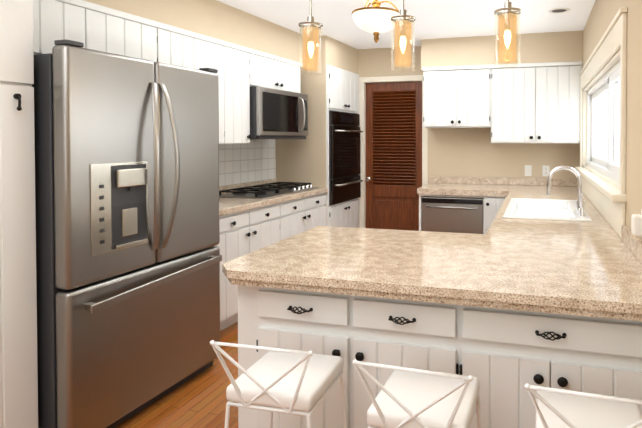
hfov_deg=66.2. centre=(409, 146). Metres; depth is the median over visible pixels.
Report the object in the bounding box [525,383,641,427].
stool
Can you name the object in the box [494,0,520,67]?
pendant light
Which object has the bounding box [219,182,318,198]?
cooktop
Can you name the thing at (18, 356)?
pantry cabinet
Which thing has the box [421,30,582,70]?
soffit
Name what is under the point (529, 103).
upper cabinet
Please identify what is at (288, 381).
stool
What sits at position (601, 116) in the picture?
backdrop
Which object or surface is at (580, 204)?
faucet
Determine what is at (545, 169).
electrical outlet plate
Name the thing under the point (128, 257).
fridge
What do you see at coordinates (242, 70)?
upper cabinet
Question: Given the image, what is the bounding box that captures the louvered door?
[366,82,421,230]
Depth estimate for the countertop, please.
4.00 m
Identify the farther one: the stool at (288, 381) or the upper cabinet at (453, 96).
the upper cabinet at (453, 96)
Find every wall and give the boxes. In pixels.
[84,0,362,227]
[358,46,579,183]
[575,0,641,240]
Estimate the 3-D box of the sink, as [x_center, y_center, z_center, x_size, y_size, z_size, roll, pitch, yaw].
[0.945,0.524,3.346,0.514,0.210,0.954,0,1,15]
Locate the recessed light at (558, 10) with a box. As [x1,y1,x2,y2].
[548,8,569,13]
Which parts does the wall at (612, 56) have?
glass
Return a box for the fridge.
[32,39,221,427]
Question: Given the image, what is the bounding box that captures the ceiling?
[217,0,595,48]
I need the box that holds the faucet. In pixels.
[547,166,584,215]
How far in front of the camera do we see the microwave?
4.19 m
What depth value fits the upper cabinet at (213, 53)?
3.61 m
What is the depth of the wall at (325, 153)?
4.84 m
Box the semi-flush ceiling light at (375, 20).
[352,0,398,42]
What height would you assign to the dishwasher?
0.814 m
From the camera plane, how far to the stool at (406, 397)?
1.29 m
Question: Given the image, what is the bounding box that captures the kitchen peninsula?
[222,166,641,427]
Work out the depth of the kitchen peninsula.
1.75 m
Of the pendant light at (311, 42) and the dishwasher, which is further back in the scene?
the dishwasher
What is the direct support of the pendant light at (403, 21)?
hanging from the ceiling
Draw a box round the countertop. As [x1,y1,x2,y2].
[219,186,326,217]
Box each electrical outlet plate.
[525,165,531,175]
[542,165,549,176]
[631,209,641,236]
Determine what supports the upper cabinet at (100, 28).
attached to the wall
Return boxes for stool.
[210,340,347,427]
[353,360,481,427]
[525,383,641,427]
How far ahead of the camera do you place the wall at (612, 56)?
2.76 m
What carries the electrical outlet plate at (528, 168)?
attached to the wall at (464, 152)
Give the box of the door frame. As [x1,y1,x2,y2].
[359,75,427,227]
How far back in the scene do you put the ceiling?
4.06 m
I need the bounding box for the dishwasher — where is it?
[422,196,482,233]
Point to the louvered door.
(394, 140)
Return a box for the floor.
[115,321,237,427]
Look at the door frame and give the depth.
5.52 m
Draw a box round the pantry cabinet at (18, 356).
[0,0,37,427]
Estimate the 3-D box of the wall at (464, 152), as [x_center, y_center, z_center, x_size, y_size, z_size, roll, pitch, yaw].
[0.061,0.086,5.424,3.750,2.420,0.161,0,1,15]
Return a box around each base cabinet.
[215,202,282,330]
[283,194,325,239]
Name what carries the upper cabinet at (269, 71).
attached to the wall
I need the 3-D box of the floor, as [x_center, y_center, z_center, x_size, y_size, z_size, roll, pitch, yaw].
[-1.029,1.389,1.674,3.900,0.060,8.370,0,1,15]
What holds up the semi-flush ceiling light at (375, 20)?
attached to the ceiling
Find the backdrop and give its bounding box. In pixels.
[596,79,619,164]
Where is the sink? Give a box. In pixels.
[503,198,591,221]
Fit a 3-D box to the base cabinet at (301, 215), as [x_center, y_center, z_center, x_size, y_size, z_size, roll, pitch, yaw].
[-1.240,0.884,4.523,0.594,0.855,0.820,0,1,18]
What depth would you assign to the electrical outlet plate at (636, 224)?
1.88 m
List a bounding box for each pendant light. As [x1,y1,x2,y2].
[298,0,322,74]
[390,0,415,71]
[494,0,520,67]
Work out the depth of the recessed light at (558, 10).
3.86 m
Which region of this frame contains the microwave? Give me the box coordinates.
[250,86,307,138]
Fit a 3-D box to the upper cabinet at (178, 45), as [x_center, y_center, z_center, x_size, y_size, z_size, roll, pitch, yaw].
[-1.740,-0.406,3.270,0.398,0.785,0.315,0,1,18]
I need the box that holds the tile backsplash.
[219,139,275,194]
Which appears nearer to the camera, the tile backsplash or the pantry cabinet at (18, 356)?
the pantry cabinet at (18, 356)
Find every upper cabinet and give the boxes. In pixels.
[33,0,160,61]
[161,23,196,68]
[197,33,228,143]
[229,42,252,143]
[253,49,300,92]
[422,64,493,128]
[491,61,582,142]
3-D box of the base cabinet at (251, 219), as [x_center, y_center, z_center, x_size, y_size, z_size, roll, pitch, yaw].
[-1.492,0.897,3.742,0.594,0.855,0.820,0,1,18]

